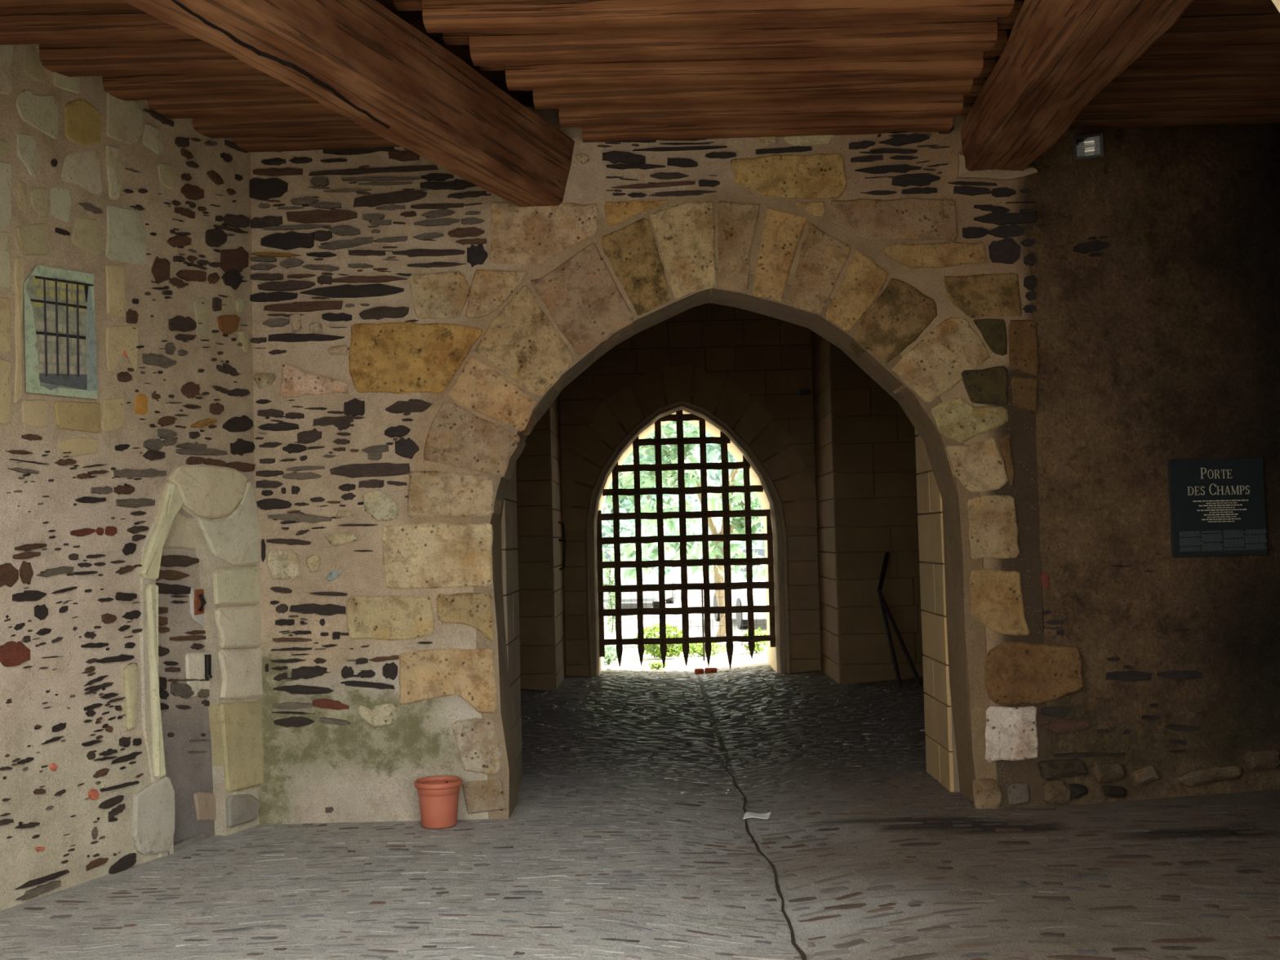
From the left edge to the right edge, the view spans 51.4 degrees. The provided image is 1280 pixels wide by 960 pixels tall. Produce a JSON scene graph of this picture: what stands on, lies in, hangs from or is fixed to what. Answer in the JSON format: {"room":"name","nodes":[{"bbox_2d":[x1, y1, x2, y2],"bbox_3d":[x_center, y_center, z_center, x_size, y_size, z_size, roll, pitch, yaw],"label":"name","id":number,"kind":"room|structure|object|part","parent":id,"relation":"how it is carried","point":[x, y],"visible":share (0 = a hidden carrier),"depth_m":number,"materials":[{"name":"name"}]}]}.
{"room":"castle gatehouse","nodes":[
{"label":"castle gatehouse","id":0,"kind":"room"},
{"bbox_2d":[0,44,258,911],"bbox_3d":[-3.707,-0.350,4.536,0.063,4.700,7.660,-2,-3,21],"label":"wall","id":1,"kind":"structure","parent":0,"point":[128,195],"depth_m":6.82,"materials":[{"name":"stone"}]},
{"bbox_2d":[23,265,97,399],"bbox_3d":[-2.881,-0.741,6.635,0.018,0.654,0.484,-2,-3,21],"label":"barred window","id":2,"kind":"structure","parent":1,"relation":"attached to","point":[60,337],"depth_m":6.62,"materials":[{"name":"metal"}]},
{"bbox_3d":[-2.869,-0.489,6.623,0.001,0.105,0.311,-2,-3,21],"label":"printed sill","id":3,"kind":"part","parent":2,"relation":"part of","materials":[{"name":"stone"}]},
{"bbox_2d":[122,464,263,857],"bbox_3d":[-2.604,1.011,7.563,0.326,2.192,1.205,-2,-3,21],"label":"door","id":4,"kind":"structure","parent":1,"relation":"in","point":[203,747],"depth_m":7.58,"materials":[{"name":"stone"}]},
{"bbox_3d":[-2.574,2.060,7.676,0.231,0.084,0.922,-2,-3,12],"label":"sill","id":5,"kind":"part","parent":4,"relation":"part of","materials":[{"name":"grey stone"}]},
{"bbox_2d":[194,589,206,615],"bbox_3d":[-2.511,0.698,7.609,0.063,0.145,0.077,-2,-3,21],"label":"hinge plate","id":6,"kind":"object","parent":4,"relation":"attached to","point":[199,600],"visible":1,"depth_m":7.59,"materials":[{"name":"metal"}]},
{"bbox_2d":[204,654,212,679],"bbox_3d":[-2.484,1.076,7.647,0.058,0.149,0.045,-2,-3,21],"label":"bolt","id":7,"kind":"object","parent":4,"relation":"attached to","point":[207,676],"visible":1,"depth_m":7.64,"materials":[{"name":"metal"}]},
{"bbox_3d":[-2.478,1.130,7.640,0.047,0.040,0.041,-1,-3,1],"label":"knob","id":8,"kind":"part","parent":7,"relation":"part of","materials":[{"name":"metal"}]},
{"bbox_2d":[501,464,522,789],"bbox_3d":[-1.214,0.101,8.894,0.706,4.335,0.750,-1,-3,1],"label":"wall","id":9,"kind":"structure","parent":0,"point":[508,520],"depth_m":8.84,"materials":[{"name":"beige stone"}]},
{"bbox_2d":[0,656,1279,959],"bbox_3d":[0.149,2.077,9.673,11.990,0.197,17.710,-1,-3,1],"label":"floor","id":10,"kind":"structure","parent":0,"point":[627,836],"depth_m":6.66,"materials":[{"name":"grey stone"}]},
{"bbox_2d":[413,775,462,828],"bbox_3d":[-1.175,1.882,7.771,0.282,0.262,0.282,-1,-3,1],"label":"flower pot","id":11,"kind":"object","parent":10,"relation":"on","point":[438,795],"visible":1,"depth_m":7.68,"materials":[{"name":"ceramic"}]},
{"bbox_2d":[603,644,617,664],"bbox_3d":[-0.408,2.304,17.825,0.312,0.347,0.321,-3,-3,30],"label":"bush","id":12,"kind":"object","parent":10,"relation":"on","point":[612,655],"visible":0.64,"depth_m":17.76,"materials":[{"name":"green plant"}]},
{"bbox_2d":[647,660,668,669],"bbox_3d":[0.234,2.411,17.316,0.287,0.121,0.223,-1,-3,1],"label":"tuft","id":13,"kind":"object","parent":10,"relation":"on","point":[658,664],"visible":0.91,"depth_m":17.27,"materials":[{"name":"green plant"}]},
{"bbox_2d":[632,622,689,658],"bbox_3d":[0.299,2.237,18.515,0.803,0.510,0.542,-1,-3,1],"label":"bush","id":14,"kind":"object","parent":10,"relation":"on","point":[672,651],"visible":0.52,"depth_m":18.44,"materials":[{"name":"green plant"}]},
{"bbox_2d":[604,590,767,660],"bbox_3d":[0.739,1.950,18.125,2.528,1.050,0.024,-1,-3,1],"label":"wire fence","id":15,"kind":"object","parent":10,"relation":"on","point":[704,655],"visible":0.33,"depth_m":18.12,"materials":[{"name":"metal"}]},
{"bbox_3d":[0.859,1.947,18.124,0.028,1.050,0.024,-1,-3,1],"label":"post","id":16,"kind":"part","parent":15,"relation":"part of","materials":[{"name":"metal"}]},
{"bbox_2d":[694,667,703,674],"bbox_3d":[0.750,2.448,17.004,0.120,0.081,0.100,-1,-3,-8],"label":"brick","id":17,"kind":"object","parent":10,"relation":"on","point":[697,671],"visible":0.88,"depth_m":16.95,"materials":[{"name":"brick"}]},
{"bbox_2d":[704,666,716,673],"bbox_3d":[0.906,2.438,17.003,0.160,0.082,0.100,-2,-3,5],"label":"brick","id":18,"kind":"object","parent":10,"relation":"on","point":[713,669],"visible":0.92,"depth_m":16.95,"materials":[{"name":"brick"}]},
{"bbox_2d":[742,811,770,818],"bbox_3d":[0.694,1.988,7.887,0.186,0.032,0.090,-1,-3,-6],"label":"paper scrap","id":19,"kind":"object","parent":10,"relation":"on","point":[748,815],"visible":1,"depth_m":7.88,"materials":[{"name":"white paper"}]},
{"bbox_2d":[876,551,922,687],"bbox_3d":[2.692,1.466,14.115,0.444,1.398,0.639,-1,-3,1],"label":"bar","id":20,"kind":"object","parent":10,"relation":"on","point":[885,610],"visible":1,"depth_m":13.80,"materials":[{"name":"metal"}]},
{"bbox_3d":[2.585,0.979,14.142,0.052,0.418,0.657,-2,-3,19],"label":"arm","id":21,"kind":"part","parent":20,"relation":"part of","materials":[{"name":"metal"}]},
{"bbox_3d":[2.593,1.653,13.812,0.233,1.003,0.048,-1,-3,1],"label":"leg","id":22,"kind":"part","parent":20,"relation":"part of","materials":[{"name":"metal"}]},
{"bbox_3d":[2.696,1.643,13.812,0.438,0.996,0.048,-1,-3,1],"label":"leg","id":23,"kind":"part","parent":20,"relation":"part of","materials":[{"name":"metal"}]},
{"bbox_2d":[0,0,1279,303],"bbox_3d":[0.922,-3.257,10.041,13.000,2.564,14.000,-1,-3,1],"label":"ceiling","id":24,"kind":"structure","parent":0,"point":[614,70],"depth_m":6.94,"materials":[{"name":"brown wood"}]},
{"bbox_2d":[121,0,574,207],"bbox_3d":[-1.369,-1.935,5.765,0.444,0.429,5.088,-2,-3,20],"label":"beam","id":25,"kind":"structure","parent":24,"relation":"attached to","point":[359,60],"depth_m":6.16,"materials":[{"name":"brown wood"}]},
{"bbox_2d":[960,0,1195,170],"bbox_3d":[2.023,-2.092,5.746,0.701,0.296,4.710,-2,-3,2],"label":"beam","id":26,"kind":"structure","parent":24,"relation":"attached to","point":[1057,56],"depth_m":6.38,"materials":[{"name":"brown wood"}]},
{"bbox_2d":[248,97,1084,824],"bbox_3d":[-0.163,-0.236,8.240,5.534,4.700,0.560,-1,-3,1],"label":"wall","id":27,"kind":"structure","parent":0,"point":[414,323],"depth_m":8.03,"materials":[{"name":"stone"}]},
{"bbox_2d":[559,302,821,676],"bbox_3d":[0.558,0.180,16.933,3.387,4.810,1.540,-1,-3,1],"label":"wall","id":28,"kind":"structure","parent":0,"point":[748,374],"depth_m":16.23,"materials":[{"name":"stone"}]},
{"bbox_2d":[603,568,622,633],"bbox_3d":[-0.372,1.581,17.686,0.262,0.906,0.175,-1,-3,1],"label":"ivy","id":29,"kind":"object","parent":28,"relation":"attached to","point":[612,599],"visible":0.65,"depth_m":17.68,"materials":[{"name":"green plant"}]},
{"bbox_3d":[-0.385,1.585,17.709,0.058,0.902,0.029,-1,-3,1],"label":"stem","id":30,"kind":"part","parent":29,"relation":"part of","materials":[{"name":"green plant"}]},
{"bbox_2d":[596,409,775,670],"bbox_3d":[0.528,0.701,16.449,2.263,3.307,0.138,-1,-3,1],"label":"portcullis","id":31,"kind":"object","parent":28,"relation":"attached to","point":[679,417],"visible":0.98,"depth_m":16.43,"materials":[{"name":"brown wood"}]},
{"bbox_3d":[-0.500,1.280,16.467,0.086,1.806,0.060,-1,-3,1],"label":"post","id":32,"kind":"part","parent":31,"relation":"part of","materials":[{"name":"brown wood"}]},
{"bbox_3d":[1.630,1.220,16.445,0.086,1.676,0.060,-1,-3,1],"label":"post","id":33,"kind":"part","parent":31,"relation":"part of","materials":[{"name":"brown wood"}]},
{"bbox_3d":[0.565,0.785,16.241,2.440,3.522,0.210,-1,-3,1],"label":"moulding","id":34,"kind":"part","parent":28,"relation":"part of","materials":[{"name":"stone"}]},
{"bbox_2d":[799,388,811,395],"bbox_3d":[2.016,-1.073,16.243,0.146,0.089,0.034,-1,-3,1],"label":"socket","id":35,"kind":"object","parent":28,"relation":"attached to","point":[802,391],"depth_m":16.23,"materials":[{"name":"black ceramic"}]},
{"bbox_2d":[513,329,924,690],"bbox_3d":[0.532,-0.009,12.707,10.000,4.800,8.400,-1,-3,1],"label":"wall","id":36,"kind":"structure","parent":0,"point":[864,440],"depth_m":14.58,"materials":[{"name":"beige stone"}]},
{"bbox_2d":[558,520,566,570],"bbox_3d":[-0.907,0.764,15.493,0.104,0.575,0.032,-1,-3,1],"label":"bar","id":37,"kind":"object","parent":36,"relation":"attached to","point":[562,523],"visible":0.91,"depth_m":15.49,"materials":[{"name":"metal"}]},
{"bbox_2d":[915,429,959,791],"bbox_3d":[2.265,0.003,8.858,0.706,4.355,0.750,-1,-3,1],"label":"wall","id":38,"kind":"structure","parent":0,"point":[941,762],"depth_m":8.77,"materials":[{"name":"beige stone"}]},
{"bbox_2d":[1026,122,1279,806],"bbox_3d":[4.445,-0.383,8.442,4.365,4.700,0.097,-1,-3,-12],"label":"wall","id":39,"kind":"structure","parent":0,"point":[1156,269],"depth_m":8.15,"materials":[{"name":"paint"}]},
{"bbox_2d":[1072,133,1103,159],"bbox_3d":[2.705,-1.998,8.037,0.198,0.145,0.173,-3,-3,27],"label":"floodlight","id":40,"kind":"object","parent":39,"relation":"attached to","point":[1088,146],"visible":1,"depth_m":7.97,"materials":[{"name":"grey metal"}]},
{"bbox_3d":[2.686,-1.998,7.974,0.146,0.114,0.034,-3,-3,27],"label":"glass","id":41,"kind":"part","parent":40,"relation":"part of","materials":[{"name":"white"}]},
{"bbox_2d":[1167,457,1267,557],"bbox_3d":[3.568,0.168,8.220,0.654,0.599,0.043,-1,-3,-12],"label":"information sign","id":42,"kind":"object","parent":39,"relation":"attached to","point":[1217,506],"visible":1,"depth_m":8.20,"materials":[{"name":"black metal"}]},
{"bbox_2d":[1192,499,1248,522],"bbox_3d":[3.582,0.191,8.201,0.386,0.134,0.001,-1,-3,-12],"label":"print","id":43,"kind":"object","parent":42,"relation":"attached to","point":[1203,510],"depth_m":8.20},
{"bbox_2d":[1271,0,1279,13],"bbox_3d":[0.202,-3.218,3.240,14.500,12.000,0.400,-1,-3,1],"label":"wall","id":44,"kind":"structure","parent":0,"point":[1277,2],"depth_m":3.33,"materials":[{"name":"beige stone"}]},
{"label":"outside","id":45,"kind":"structure","parent":0,"visible":0},
{"bbox_2d":[603,565,767,659],"bbox_3d":[0.333,2.900,24.895,120.000,0.265,130.000,-1,-3,1],"label":"ground","id":46,"kind":"structure","parent":45,"point":[648,620],"depth_m":25.94,"materials":[{"name":"white"}]},
{"bbox_2d":[603,547,676,608],"bbox_3d":[-0.149,2.401,32.906,1.680,1.446,4.050,-2,-3,8],"label":"car","id":47,"kind":"object","parent":46,"relation":"on","point":[669,594],"visible":0.3,"depth_m":30.99,"materials":[{"name":"paint"}]},
{"bbox_2d":[601,421,718,596],"bbox_3d":[-1.157,-0.215,26.103,5.504,6.240,4.341,-1,-3,1],"label":"tree","id":48,"kind":"object","parent":46,"relation":"on","point":[628,524],"visible":0.02,"depth_m":25.93,"materials":[{"name":"green plant"}]},
{"bbox_2d":[601,427,763,598],"bbox_3d":[0.646,-0.468,37.106,7.640,7.609,5.172,-1,-3,1],"label":"tree","id":49,"kind":"object","parent":46,"relation":"on","point":[626,504],"visible":0.02,"depth_m":35.82,"materials":[{"name":"green plant"}]},
{"bbox_2d":[602,421,765,636],"bbox_3d":[1.274,0.132,21.448,4.459,4.977,3.440,-1,-3,1],"label":"tree","id":50,"kind":"object","parent":46,"relation":"on","point":[647,480],"visible":0.2,"depth_m":21.29,"materials":[{"name":"green plant"}]},
{"bbox_2d":[679,642,726,656],"bbox_3d":[0.888,2.370,18.798,0.741,0.243,0.434,-1,-3,1],"label":"bush","id":51,"kind":"object","parent":46,"relation":"on","point":[695,649],"visible":0.57,"depth_m":18.74,"materials":[{"name":"green plant"}]},
{"bbox_2d":[695,433,764,570],"bbox_3d":[4.250,-0.331,31.027,6.205,6.640,4.729,-1,-3,1],"label":"tree","id":52,"kind":"object","parent":46,"relation":"on","point":[713,448],"visible":0.02,"depth_m":31.33,"materials":[{"name":"green plant"}]},
{"bbox_2d":[710,547,766,629],"bbox_3d":[2.470,2.007,25.385,1.680,1.446,4.050,-1,-3,-6],"label":"car","id":53,"kind":"object","parent":46,"relation":"on","point":[738,596],"visible":0.19,"depth_m":23.97,"materials":[{"name":"paint"}]},
{"bbox_2d":[741,626,767,653],"bbox_3d":[1.668,2.287,19.090,0.474,0.387,0.435,-1,-3,1],"label":"bush","id":54,"kind":"object","parent":46,"relation":"on","point":[757,648],"visible":0.48,"depth_m":19.06,"materials":[{"name":"green plant"}]}
]}

